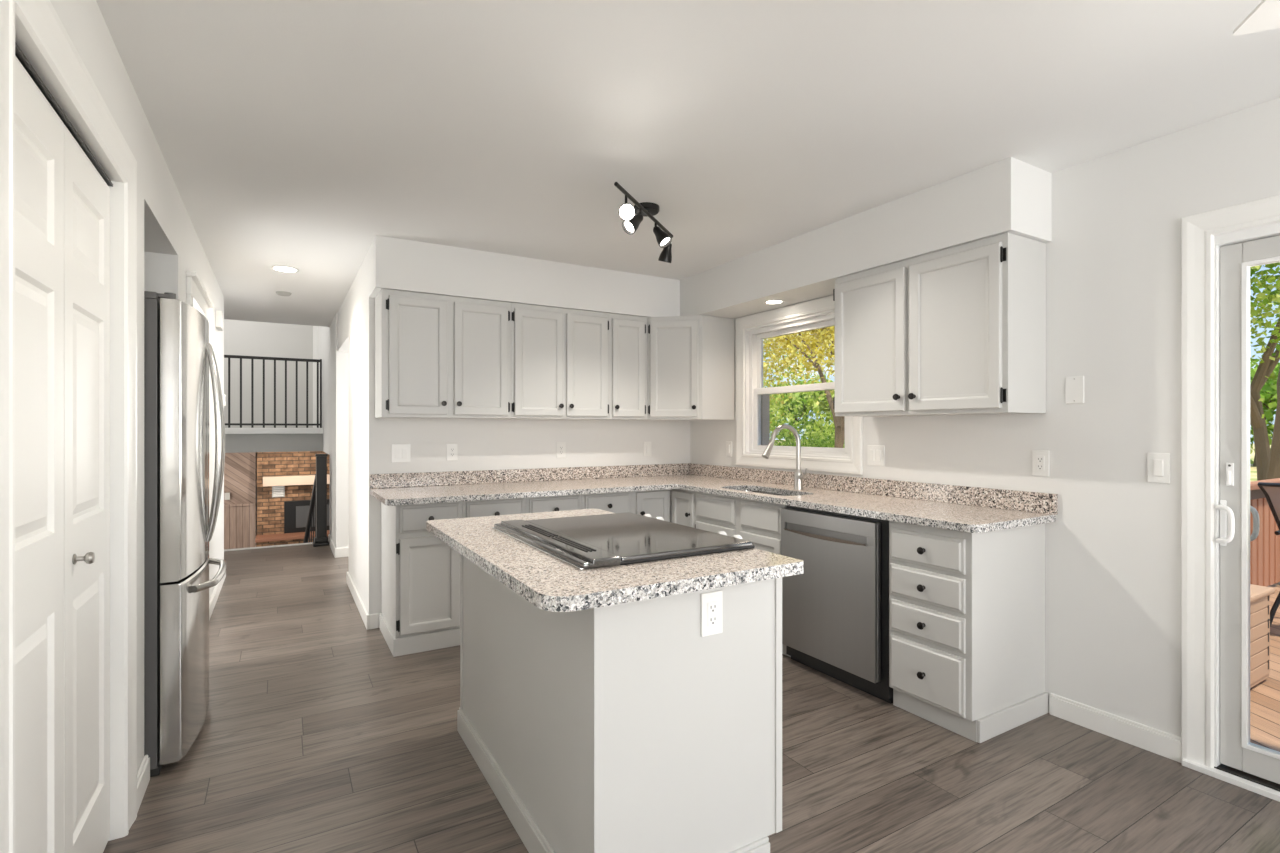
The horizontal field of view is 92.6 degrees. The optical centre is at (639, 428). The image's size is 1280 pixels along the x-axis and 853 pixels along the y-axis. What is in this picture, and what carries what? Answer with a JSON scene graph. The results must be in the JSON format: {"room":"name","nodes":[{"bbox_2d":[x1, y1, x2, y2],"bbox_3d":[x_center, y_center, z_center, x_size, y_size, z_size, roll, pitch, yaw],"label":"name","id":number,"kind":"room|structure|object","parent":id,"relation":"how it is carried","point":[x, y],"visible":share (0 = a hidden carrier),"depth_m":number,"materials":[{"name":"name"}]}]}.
{"room":"kitchen","nodes":[
{"label":"kitchen","id":0,"kind":"room"},
{"bbox_2d":[50,0,223,772],"bbox_3d":[-1.611,0.065,0.939,0.970,2.440,9.650,0,0,-30],"label":"wall","id":1,"kind":"structure","parent":0,"point":[169,246],"depth_m":2.22,"materials":[{"name":"paint"}]},
{"bbox_2d":[15,42,112,852],"bbox_3d":[-1.411,0.253,1.509,0.069,2.034,0.930,0,0,-30],"label":"door","id":2,"kind":"structure","parent":1,"relation":"in","point":[62,192],"depth_m":1.48,"materials":[{"name":"white wood"}]},
{"bbox_2d":[0,0,136,852],"bbox_3d":[-1.383,0.198,1.525,0.018,2.175,1.170,0,0,-30],"label":"trim","id":3,"kind":"structure","parent":1,"relation":"attached to","point":[39,19],"depth_m":1.28,"materials":[{"name":"white wood"}]},
{"bbox_2d":[15,16,122,840],"bbox_3d":[-1.434,0.250,1.495,0.100,2.070,0.960,0,0,-30],"label":"trim","id":4,"kind":"structure","parent":1,"relation":"attached to","point":[22,39],"depth_m":1.92,"materials":[{"name":"white wood"}]},
{"bbox_2d":[137,755,149,812],"bbox_3d":[-1.744,1.238,2.139,0.016,0.095,0.235,0,0,-30],"label":"baseboard","id":5,"kind":"structure","parent":1,"relation":"attached to","point":[143,775],"depth_m":2.14,"materials":[{"name":"white wood"}]},
{"bbox_2d":[186,271,213,321],"bbox_3d":[-2.608,0.228,3.641,0.045,2.115,0.990,0,0,-30],"label":"trim","id":6,"kind":"structure","parent":1,"relation":"attached to","point":[197,294],"depth_m":3.43,"materials":[{"name":"white wood"}]},
{"bbox_2d":[209,572,225,619],"bbox_3d":[-3.243,1.238,4.694,0.016,0.095,1.520,0,0,-30],"label":"baseboard","id":7,"kind":"structure","parent":1,"relation":"attached to","point":[217,589],"depth_m":4.49,"materials":[{"name":"white wood"}]},
{"bbox_2d":[215,310,222,330],"bbox_3d":[-3.245,-0.835,4.722,0.040,0.131,0.190,0,0,-30],"label":"door chime","id":8,"kind":"object","parent":1,"relation":"attached to","point":[218,314],"visible":1,"depth_m":4.64,"materials":[{"name":"plastic"}]},
{"bbox_2d":[222,394,225,405],"bbox_3d":[-3.548,-0.245,5.223,0.024,0.100,0.080,0,0,-30],"label":"thermostat","id":9,"kind":"object","parent":1,"relation":"attached to","point":[223,395],"visible":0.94,"depth_m":5.19,"materials":[{"name":"plastic"}]},
{"bbox_2d":[256,452,256,534],"bbox_3d":[-6.798,1.435,11.490,6.100,2.300,0.100,0,0,-30],"label":"wall","id":10,"kind":"structure","parent":0,"point":[256,452],"depth_m":11.28,"materials":[{"name":"paint"}]},
{"bbox_2d":[224,452,255,549],"bbox_3d":[-8.158,1.390,10.547,2.600,2.190,0.110,0,0,-30],"label":"wood panelling","id":11,"kind":"object","parent":10,"relation":"attached to","point":[239,468],"visible":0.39,"depth_m":11.06,"materials":[{"name":"brown wood"}]},
{"bbox_2d":[224,493,229,499],"bbox_3d":[-7.378,1.202,10.936,0.080,0.125,0.008,0,0,-30],"label":"wall outlet","id":12,"kind":"object","parent":11,"relation":"attached to","point":[226,495],"visible":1,"depth_m":10.93,"materials":[{"name":"white plastic"}]},
{"bbox_2d":[224,319,312,427],"bbox_3d":[-6.394,-1.265,8.306,3.575,2.500,0.100,0,0,-30],"label":"wall","id":13,"kind":"structure","parent":0,"point":[243,338],"depth_m":8.85,"materials":[{"name":"white paint"}]},
{"bbox_2d":[313,326,317,427],"bbox_3d":[-4.843,-1.165,9.130,0.065,2.300,0.050,0,0,-30],"label":"trim","id":14,"kind":"structure","parent":13,"relation":"attached to","point":[315,328],"depth_m":9.11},
{"bbox_2d":[225,434,327,453],"bbox_3d":[-5.394,0.145,9.096,6.100,0.300,5.450,0,0,-30],"label":"floor","id":15,"kind":"structure","parent":0,"point":[234,443],"depth_m":7.72,"materials":[{"name":"white paint"}]},
{"bbox_2d":[224,355,321,427],"bbox_3d":[-5.285,-0.465,7.392,2.562,0.900,0.040,0,0,-30],"label":"balcony railing","id":16,"kind":"object","parent":15,"relation":"on","point":[252,358],"visible":0.61,"depth_m":7.77,"materials":[{"name":"black metal"}]},
{"bbox_2d":[225,428,322,433],"bbox_3d":[-5.683,0.022,7.095,3.575,0.075,0.050,0,0,-30],"label":"trim","id":17,"kind":"structure","parent":15,"relation":"attached to","point":[227,430],"depth_m":7.70,"materials":[{"name":"white wood"}]},
{"bbox_2d":[318,250,387,614],"bbox_3d":[-3.981,-0.615,7.849,0.125,3.800,9.030,0,0,-30],"label":"wall","id":18,"kind":"structure","parent":0,"point":[355,441],"depth_m":4.58,"materials":[{"name":"paint"}]},
{"bbox_2d":[224,542,312,550],"bbox_3d":[-4.332,1.329,6.467,1.870,0.112,0.040,0,0,-30],"label":"trim","id":19,"kind":"structure","parent":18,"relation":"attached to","point":[311,542],"depth_m":6.63,"materials":[{"name":"wood"}]},
{"bbox_2d":[328,534,348,557],"bbox_3d":[-3.220,1.238,6.537,0.139,0.095,0.944,0,0,-30],"label":"baseboard","id":20,"kind":"structure","parent":18,"relation":"attached to","point":[337,552],"depth_m":6.14,"materials":[{"name":"white wood"}]},
{"bbox_2d":[347,572,378,629],"bbox_3d":[-2.066,1.238,4.527,0.073,0.095,1.389,0,0,-30],"label":"baseboard","id":21,"kind":"structure","parent":18,"relation":"attached to","point":[371,621],"depth_m":4.11,"materials":[{"name":"white wood"}]},
{"bbox_2d":[388,418,689,473],"bbox_3d":[-0.587,0.065,4.676,2.520,2.440,0.120,0,0,-30],"label":"wall","id":22,"kind":"structure","parent":0,"point":[482,444],"depth_m":4.49,"materials":[{"name":"paint"}]},
{"bbox_2d":[391,444,409,462],"bbox_3d":[-1.570,0.160,4.022,0.118,0.118,0.012,0,0,-30],"label":"light switch","id":23,"kind":"object","parent":22,"relation":"attached to","point":[399,452],"visible":1,"depth_m":4.02,"materials":[{"name":"plastic"}]},
{"bbox_2d":[375,289,510,418],"bbox_3d":[-1.272,-0.458,3.994,0.803,0.772,0.358,0,0,-30],"label":"upper cabinet","id":24,"kind":"object","parent":22,"relation":"attached to","point":[437,356],"visible":1,"depth_m":3.85,"materials":[{"name":"grey paint"}]},
{"bbox_2d":[447,443,456,460],"bbox_3d":[-1.286,0.158,4.191,0.072,0.118,0.009,0,0,-30],"label":"wall outlet","id":25,"kind":"object","parent":22,"relation":"attached to","point":[451,447],"visible":1,"depth_m":4.19,"materials":[{"name":"plastic"}]},
{"bbox_2d":[450,447,454,456],"bbox_3d":[-1.285,0.158,4.189,0.033,0.067,0.003,0,0,-30],"label":"receptacle","id":26,"kind":"object","parent":25,"relation":"attached to","point":[452,449],"depth_m":4.19,"materials":[{"name":"plastic"}]},
{"bbox_2d":[505,303,608,419],"bbox_3d":[-0.608,-0.458,4.384,0.736,0.772,0.358,0,0,-30],"label":"upper cabinet","id":27,"kind":"object","parent":22,"relation":"attached to","point":[560,356],"visible":0.98,"depth_m":4.24,"materials":[{"name":"grey paint"}]},
{"bbox_2d":[557,442,565,457],"bbox_3d":[-0.592,0.158,4.598,0.072,0.118,0.009,0,0,-30],"label":"wall outlet","id":28,"kind":"object","parent":22,"relation":"attached to","point":[561,446],"visible":1,"depth_m":4.60,"materials":[{"name":"plastic"}]},
{"bbox_2d":[559,446,562,454],"bbox_3d":[-0.591,0.158,4.596,0.033,0.067,0.003,0,0,-30],"label":"receptacle","id":29,"kind":"object","parent":28,"relation":"attached to","point":[560,447],"depth_m":4.59,"materials":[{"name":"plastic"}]},
{"bbox_2d":[596,313,646,419],"bbox_3d":[-0.149,-0.458,4.653,0.325,0.772,0.358,0,0,-30],"label":"upper cabinet","id":30,"kind":"object","parent":22,"relation":"attached to","point":[627,333],"visible":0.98,"depth_m":4.53,"materials":[{"name":"grey paint"}]},
{"bbox_2d":[644,442,650,455],"bbox_3d":[0.064,0.163,4.981,0.072,0.118,0.012,0,0,-30],"label":"light switch","id":31,"kind":"object","parent":22,"relation":"attached to","point":[647,445],"visible":1,"depth_m":4.97,"materials":[{"name":"plastic"}]},
{"bbox_2d":[646,315,734,420],"bbox_3d":[0.315,-0.458,4.786,0.610,0.772,0.599,0,0,-30],"label":"upper cabinet","id":32,"kind":"object","parent":22,"relation":"attached to","point":[691,359],"visible":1,"depth_m":4.58,"materials":[{"name":"grey paint"}]},
{"bbox_2d":[96,0,1279,326],"bbox_3d":[-0.387,-1.230,2.359,4.520,0.150,11.060,0,0,-30],"label":"ceiling","id":33,"kind":"structure","parent":0,"point":[297,134],"depth_m":2.18,"materials":[{"name":"paint"}]},
{"bbox_2d":[276,291,291,295],"bbox_3d":[-3.019,-1.144,5.185,0.120,0.022,0.120,0,0,-30],"label":"smoke detector","id":34,"kind":"object","parent":33,"relation":"attached to","point":[281,293],"visible":1,"depth_m":5.16,"materials":[{"name":"white plastic"}]},
{"bbox_2d":[270,266,299,272],"bbox_3d":[-2.564,-1.152,4.420,0.190,0.006,0.190,0,0,-30],"label":"recessed light","id":35,"kind":"object","parent":33,"relation":"in","point":[285,269],"visible":1,"depth_m":4.42,"materials":[{"name":"beige plastic"}]},
{"bbox_2d":[274,267,295,271],"bbox_3d":[-2.564,-1.154,4.420,0.143,0.002,0.143,0,0,-38],"label":"diffuser","id":36,"kind":"object","parent":35,"relation":"attached to","point":[280,269],"depth_m":4.42,"materials":[{"name":"beige plastic"}]},
{"bbox_2d":[614,182,672,262],"bbox_3d":[0.035,-1.046,3.130,0.180,0.218,0.804,0,0,23],"label":"track light","id":37,"kind":"object","parent":33,"relation":"attached to","point":[627,211],"visible":1,"depth_m":3.12,"materials":[{"name":"black metal"}]},
{"bbox_2d":[1233,0,1279,35],"bbox_3d":[1.181,-1.028,0.760,1.240,0.255,1.282,0,0,-30],"label":"ceiling fan","id":38,"kind":"object","parent":33,"relation":"hanging from","point":[1266,16],"visible":1,"depth_m":1.36,"materials":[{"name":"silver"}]},
{"bbox_2d":[103,544,1279,852],"bbox_3d":[-0.409,1.345,2.397,4.520,0.120,10.950,0,0,-30],"label":"floor","id":39,"kind":"structure","parent":0,"point":[313,737],"depth_m":2.29,"materials":[{"name":"wood"}]},
{"bbox_2d":[144,291,226,776],"bbox_3d":[-2.213,0.388,2.486,0.878,1.795,0.825,0,0,-30],"label":"refrigerator","id":40,"kind":"object","parent":39,"relation":"on","point":[179,354],"visible":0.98,"depth_m":2.30,"materials":[{"name":"silver metal"}]},
{"bbox_2d":[303,454,328,546],"bbox_3d":[-3.959,1.255,7.408,0.167,1.960,1.697,0,0,-34],"label":"stair railing","id":41,"kind":"object","parent":39,"relation":"on","point":[319,492],"visible":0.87,"depth_m":6.73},
{"bbox_2d":[379,502,461,656],"bbox_3d":[-1.362,0.852,3.786,0.389,0.867,0.630,0,0,-30],"label":"base cabinet","id":42,"kind":"object","parent":39,"relation":"on","point":[420,573],"visible":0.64,"depth_m":3.55,"materials":[{"name":"grey paint"}]},
{"bbox_2d":[462,498,525,517],"bbox_3d":[-1.024,0.852,3.985,0.394,0.867,0.630,0,0,-30],"label":"base cabinet","id":43,"kind":"object","parent":39,"relation":"on","point":[481,508],"visible":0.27,"depth_m":3.73,"materials":[{"name":"grey paint"}]},
{"bbox_2d":[526,495,580,512],"bbox_3d":[-0.688,0.852,4.182,0.384,0.867,0.630,0,0,-30],"label":"base cabinet","id":44,"kind":"object","parent":39,"relation":"on","point":[566,502],"visible":0.22,"depth_m":3.93,"materials":[{"name":"grey paint"}]},
{"bbox_2d":[581,491,631,512],"bbox_3d":[-0.356,0.852,4.376,0.382,0.867,0.630,0,0,-30],"label":"base cabinet","id":45,"kind":"object","parent":39,"relation":"on","point":[617,502],"visible":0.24,"depth_m":4.13,"materials":[{"name":"grey paint"}]},
{"bbox_2d":[457,554,781,852],"bbox_3d":[-0.176,0.847,2.203,0.631,0.876,1.306,0,0,-30],"label":"kitchen island","id":46,"kind":"object","parent":39,"relation":"on","point":[618,728],"visible":0.71,"depth_m":1.69,"materials":[{"name":"grey paint"}]},
{"bbox_2d":[426,508,803,611],"bbox_3d":[-0.204,0.391,2.109,0.773,0.035,1.335,0,0,-30],"label":"island countertop","id":47,"kind":"structure","parent":46,"relation":"on","point":[545,581],"depth_m":1.64,"materials":[{"name":"stone"}]},
{"bbox_2d":[492,512,754,569],"bbox_3d":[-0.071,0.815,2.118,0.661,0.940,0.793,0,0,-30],"label":"cooktop","id":48,"kind":"object","parent":46,"relation":"in","point":[615,539],"visible":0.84,"depth_m":1.96,"materials":[{"name":"black glass"}]},
{"bbox_2d":[701,590,722,636],"bbox_3d":[0.198,0.506,1.679,0.072,0.118,0.009,0,0,-30],"label":"wall outlet","id":49,"kind":"object","parent":46,"relation":"attached to","point":[711,602],"visible":1,"depth_m":1.68,"materials":[{"name":"plastic"}]},
{"bbox_2d":[708,601,717,626],"bbox_3d":[0.199,0.506,1.677,0.033,0.067,0.003,0,0,-30],"label":"receptacle","id":50,"kind":"object","parent":49,"relation":"attached to","point":[712,605],"depth_m":1.68,"materials":[{"name":"plastic"}]},
{"bbox_2d":[632,489,695,527],"bbox_3d":[0.260,0.852,4.593,0.899,0.867,0.876,0,0,-30],"label":"base cabinet","id":51,"kind":"object","parent":39,"relation":"on","point":[678,506],"visible":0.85,"depth_m":4.30,"materials":[{"name":"grey paint"}]},
{"bbox_2d":[370,463,1057,532],"bbox_3d":[0.068,0.353,3.336,2.508,0.127,2.854,0,0,-30],"label":"countertop","id":52,"kind":"structure","parent":51,"relation":"on","point":[968,509],"depth_m":3.69,"materials":[{"name":"stone"}]},
{"bbox_2d":[741,490,790,495],"bbox_3d":[0.788,0.510,3.845,0.354,0.185,0.709,0,0,-30],"label":"sink","id":53,"kind":"object","parent":52,"relation":"in","point":[741,490],"visible":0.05,"depth_m":4.08,"materials":[{"name":"silver metal"}]},
{"bbox_2d":[762,424,806,488],"bbox_3d":[0.897,0.176,3.856,0.309,0.414,0.094,0,0,-17],"label":"kitchen faucet","id":54,"kind":"object","parent":52,"relation":"on","point":[798,476],"visible":1,"depth_m":3.88,"materials":[{"name":"silver metal"}]},
{"bbox_2d":[793,469,802,488],"bbox_3d":[1.011,0.321,3.909,0.060,0.125,0.060,0,0,-30],"label":"faucet","id":55,"kind":"object","parent":54,"relation":"on","point":[798,476],"depth_m":3.89,"materials":[{"name":"silver metal"}]},
{"bbox_2d":[695,492,790,656],"bbox_3d":[0.819,0.852,3.918,0.618,0.867,0.849,0,0,-30],"label":"base cabinet","id":56,"kind":"object","parent":39,"relation":"on","point":[757,522],"visible":0.12,"depth_m":3.70,"materials":[{"name":"grey paint"}]},
{"bbox_2d":[781,505,892,703],"bbox_3d":[1.202,0.853,3.254,0.614,0.864,0.666,0,0,-30],"label":"dishwasher","id":57,"kind":"object","parent":39,"relation":"on","point":[835,613],"visible":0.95,"depth_m":3.04,"materials":[{"name":"silver metal"}]},
{"bbox_2d":[889,521,1047,742],"bbox_3d":[1.481,0.852,2.790,0.618,0.867,0.409,0,0,-30],"label":"base cabinet","id":58,"kind":"object","parent":39,"relation":"on","point":[967,610],"visible":1,"depth_m":2.63,"materials":[{"name":"grey paint"}]},
{"bbox_2d":[369,157,1051,318],"bbox_3d":[0.059,-1.000,3.346,2.513,0.309,2.827,0,0,-30],"label":"soffit","id":59,"kind":"structure","parent":0,"point":[1012,195],"depth_m":3.73,"materials":[{"name":"paint"}]},
{"bbox_2d":[763,300,784,304],"bbox_3d":[0.891,-0.843,4.072,0.144,0.006,0.144,0,0,-30],"label":"recessed light","id":60,"kind":"object","parent":59,"relation":"in","point":[769,302],"visible":1,"depth_m":4.08,"materials":[{"name":"beige plastic"}]},
{"bbox_2d":[766,301,780,303],"bbox_3d":[0.891,-0.845,4.072,0.099,0.002,0.099,0,0,-8],"label":"diffuser","id":61,"kind":"object","parent":60,"relation":"attached to","point":[767,302],"depth_m":4.08,"materials":[{"name":"beige plastic"}]},
{"bbox_2d":[690,97,1279,736],"bbox_3d":[2.369,0.065,2.010,0.120,2.440,7.470,0,0,-30],"label":"wall","id":62,"kind":"structure","parent":0,"point":[1113,545],"depth_m":2.57,"materials":[{"name":"paint"}]},
{"bbox_2d":[726,441,731,456],"bbox_3d":[0.687,0.155,4.745,0.012,0.118,0.072,0,0,-30],"label":"light switch","id":63,"kind":"object","parent":62,"relation":"attached to","point":[728,443],"visible":1,"depth_m":4.74,"materials":[{"name":"plastic"}]},
{"bbox_2d":[745,310,849,458],"bbox_3d":[1.119,-0.273,4.210,0.189,0.955,1.030,0,0,-30],"label":"window","id":64,"kind":"structure","parent":62,"relation":"in","point":[757,398],"depth_m":4.49,"materials":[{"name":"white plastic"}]},
{"bbox_2d":[736,295,862,474],"bbox_3d":[1.029,-0.282,4.157,0.018,1.111,1.166,0,0,-30],"label":"trim","id":65,"kind":"structure","parent":62,"relation":"attached to","point":[854,465],"depth_m":4.23,"materials":[{"name":"white wood"}]},
{"bbox_2d":[868,445,884,465],"bbox_3d":[1.375,0.155,3.572,0.012,0.118,0.118,0,0,-30],"label":"light switch","id":66,"kind":"object","parent":62,"relation":"attached to","point":[876,454],"visible":1,"depth_m":3.57,"materials":[{"name":"plastic"}]},
{"bbox_2d":[833,232,1045,416],"bbox_3d":[1.448,-0.458,3.103,0.358,0.772,0.957,0,0,-30],"label":"upper cabinet","id":67,"kind":"object","parent":62,"relation":"attached to","point":[961,329],"visible":1,"depth_m":2.85,"materials":[{"name":"grey paint"}]},
{"bbox_2d":[1032,450,1048,475],"bbox_3d":[1.831,0.156,2.798,0.009,0.118,0.072,0,0,-30],"label":"wall outlet","id":68,"kind":"object","parent":62,"relation":"attached to","point":[1040,458],"visible":1,"depth_m":2.79,"materials":[{"name":"plastic"}]},
{"bbox_2d":[1036,456,1043,470],"bbox_3d":[1.830,0.156,2.797,0.003,0.067,0.033,0,0,-30],"label":"receptacle","id":69,"kind":"object","parent":68,"relation":"attached to","point":[1039,459],"depth_m":2.80,"materials":[{"name":"plastic"}]},
{"bbox_2d":[1066,376,1083,403],"bbox_3d":[1.903,-0.171,2.679,0.007,0.118,0.072,0,0,-30],"label":"blank plate","id":70,"kind":"object","parent":62,"relation":"attached to","point":[1074,385],"visible":1,"depth_m":2.67,"materials":[{"name":"plastic"}]},
{"bbox_2d":[1050,693,1180,762],"bbox_3d":[1.971,1.238,2.556,0.014,0.095,0.475,0,0,-30],"label":"baseboard","id":71,"kind":"structure","parent":62,"relation":"attached to","point":[1159,742],"depth_m":2.53,"materials":[{"name":"white wood"}]},
{"bbox_2d":[1147,453,1169,482],"bbox_3d":[2.050,0.154,2.421,0.012,0.118,0.072,0,0,-30],"label":"light switch","id":72,"kind":"object","parent":62,"relation":"attached to","point":[1158,464],"visible":1,"depth_m":2.42,"materials":[{"name":"plastic"}]},
{"bbox_2d":[1181,195,1279,767],"bbox_3d":[2.596,0.236,1.485,0.018,2.097,2.019,0,0,-30],"label":"trim","id":73,"kind":"structure","parent":62,"relation":"attached to","point":[1198,231],"depth_m":2.31,"materials":[{"name":"white wood"}]},
{"bbox_2d":[1182,222,1279,801],"bbox_3d":[2.644,0.280,1.505,0.155,2.010,2.020,0,0,-30],"label":"door","id":74,"kind":"structure","parent":62,"relation":"in","point":[1242,763],"depth_m":2.25,"materials":[{"name":"white plastic"}]},
{"bbox_3d":[-5.371,2.535,9.057,6.100,0.100,5.540,0,0,-30],"label":"floor","id":75,"kind":"structure","parent":0,"visible":0},
{"bbox_2d":[255,451,329,546],"bbox_3d":[-5.579,1.393,11.700,2.985,2.185,0.730,0,0,-30],"label":"fireplace","id":76,"kind":"object","parent":75,"relation":"on","point":[280,520],"visible":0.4,"depth_m":11.22,"materials":[{"name":"brick"}]},
{"bbox_2d":[272,486,284,496],"bbox_3d":[-6.604,1.135,11.178,0.200,0.220,0.024,0,0,-30],"label":"wall vent","id":77,"kind":"object","parent":76,"relation":"attached to","point":[277,491],"visible":0.79,"depth_m":11.17,"materials":[{"name":"plastic"}]},
{"bbox_2d":[263,474,329,486],"bbox_3d":[-5.944,0.940,11.457,1.900,0.170,0.200,0,0,-30],"label":"mantel shelf","id":78,"kind":"object","parent":76,"relation":"attached to","point":[288,480],"visible":0.44,"depth_m":11.11,"materials":[{"name":"beige wood"}]},
{"label":"outside","id":79,"kind":"structure","parent":0,"visible":0},
{"bbox_2d":[1250,582,1279,751],"bbox_3d":[6.202,1.485,1.899,6.380,0.100,7.000,0,0,-30],"label":"floor","id":80,"kind":"structure","parent":79,"point":[1264,696],"depth_m":3.22,"materials":[{"name":"brown wood"}]},
{"bbox_2d":[1250,584,1274,687],"bbox_3d":[3.286,1.157,3.539,0.480,0.515,0.440,0,0,-30],"label":"storage box","id":81,"kind":"object","parent":80,"relation":"on","point":[1259,595],"visible":0.3,"depth_m":3.39,"materials":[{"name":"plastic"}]},
{"bbox_2d":[1250,478,1279,586],"bbox_3d":[4.904,0.950,5.036,5.555,0.970,0.165,0,0,-30],"label":"fence","id":82,"kind":"object","parent":80,"relation":"on","point":[1265,549],"visible":0.07,"depth_m":5.38,"materials":[{"name":"brown wood"}]},
{"bbox_2d":[1257,482,1279,626],"bbox_3d":[4.745,0.901,4.027,0.878,1.078,0.610,0,0,0],"label":"patio chair","id":83,"kind":"object","parent":80,"relation":"on","point":[1271,491],"visible":0.86,"depth_m":4.26,"materials":[{"name":"fabric"}]},
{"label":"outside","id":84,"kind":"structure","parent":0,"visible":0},
{"bbox_2d":[774,440,1270,481],"bbox_3d":[60.265,2.835,58.538,156.800,0.100,200.000,0,0,-30],"label":"ground","id":85,"kind":"structure","parent":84,"point":[1253,469],"depth_m":43.15,"materials":[{"name":"green plant"}]},
{"bbox_2d":[763,382,802,429],"bbox_3d":[9.299,-1.467,62.878,10.975,8.702,10.941,0,0,-30],"label":"tree","id":86,"kind":"object","parent":85,"relation":"on","point":[781,412],"visible":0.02,"depth_m":61.37,"materials":[{"name":"green plant"}]},
{"bbox_2d":[764,374,829,444],"bbox_3d":[16.353,-0.997,64.621,10.346,9.886,9.870,0,0,43],"label":"tree","id":87,"kind":"object","parent":85,"relation":"on","point":[803,407],"visible":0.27,"depth_m":63.70,"materials":[{"name":"green plant"}]},
{"bbox_2d":[763,326,834,433],"bbox_3d":[2.508,-1.758,17.068,9.638,9.215,8.154,0,0,20],"label":"tree","id":88,"kind":"object","parent":85,"relation":"on","point":[787,359],"visible":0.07,"depth_m":15.72,"materials":[{"name":"yellow leaves"},{"name":"bark"}]},
{"bbox_2d":[763,335,834,445],"bbox_3d":[2.770,-2.011,23.899,10.492,9.727,10.041,0,0,26],"label":"tree","id":89,"kind":"object","parent":85,"relation":"on","point":[790,367],"visible":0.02,"depth_m":23.26,"materials":[{"name":"yellow leaves"},{"name":"bark"}]},
{"bbox_2d":[770,416,833,446],"bbox_3d":[2.704,1.400,16.016,4.722,3.887,3.956,0,0,42],"label":"bush","id":90,"kind":"object","parent":85,"relation":"on","point":[813,430],"visible":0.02,"depth_m":15.18,"materials":[{"name":"green plant"}]},
{"bbox_2d":[763,326,844,447],"bbox_3d":[4.198,-0.964,13.488,5.254,7.634,6.717,0,0,27],"label":"tree","id":91,"kind":"object","parent":85,"relation":"on","point":[839,421],"visible":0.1,"depth_m":13.44,"materials":[{"name":"yellow leaves"},{"name":"bark"}]},
{"bbox_2d":[770,404,844,447],"bbox_3d":[4.676,1.224,17.714,4.539,3.887,4.061,0,0,-22],"label":"bush","id":92,"kind":"object","parent":85,"relation":"on","point":[823,441],"visible":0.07,"depth_m":17.29,"materials":[{"name":"green plant"}]},
{"bbox_2d":[790,374,834,438],"bbox_3d":[20.158,-1.393,57.868,10.745,9.178,10.508,0,0,-30],"label":"tree","id":93,"kind":"object","parent":85,"relation":"on","point":[823,405],"visible":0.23,"depth_m":58.05,"materials":[{"name":"green plant"}]},
{"bbox_2d":[799,412,844,445],"bbox_3d":[6.561,1.261,19.544,4.647,3.673,4.100,0,0,-16],"label":"bush","id":94,"kind":"object","parent":85,"relation":"on","point":[831,424],"visible":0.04,"depth_m":19.62,"materials":[{"name":"green plant"}]},
{"bbox_2d":[1250,355,1279,465],"bbox_3d":[46.229,-1.468,45.642,10.737,9.836,11.581,0,0,-30],"label":"tree","id":95,"kind":"object","parent":85,"relation":"on","point":[1268,392],"visible":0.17,"depth_m":44.13,"materials":[{"name":"green plant"}]},
{"bbox_2d":[1250,262,1279,480],"bbox_3d":[11.650,-2.082,11.067,8.730,9.846,7.874,0,0,-20],"label":"shade tree","id":96,"kind":"object","parent":85,"relation":"on","point":[1261,441],"visible":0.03,"depth_m":11.46,"materials":[{"name":"green plant"}]},
{"bbox_2d":[1250,262,1279,479],"bbox_3d":[9.989,-2.366,9.844,8.416,10.448,8.574,0,0,43],"label":"shade tree","id":97,"kind":"object","parent":85,"relation":"on","point":[1273,471],"visible":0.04,"depth_m":9.50,"materials":[{"name":"green plant"}]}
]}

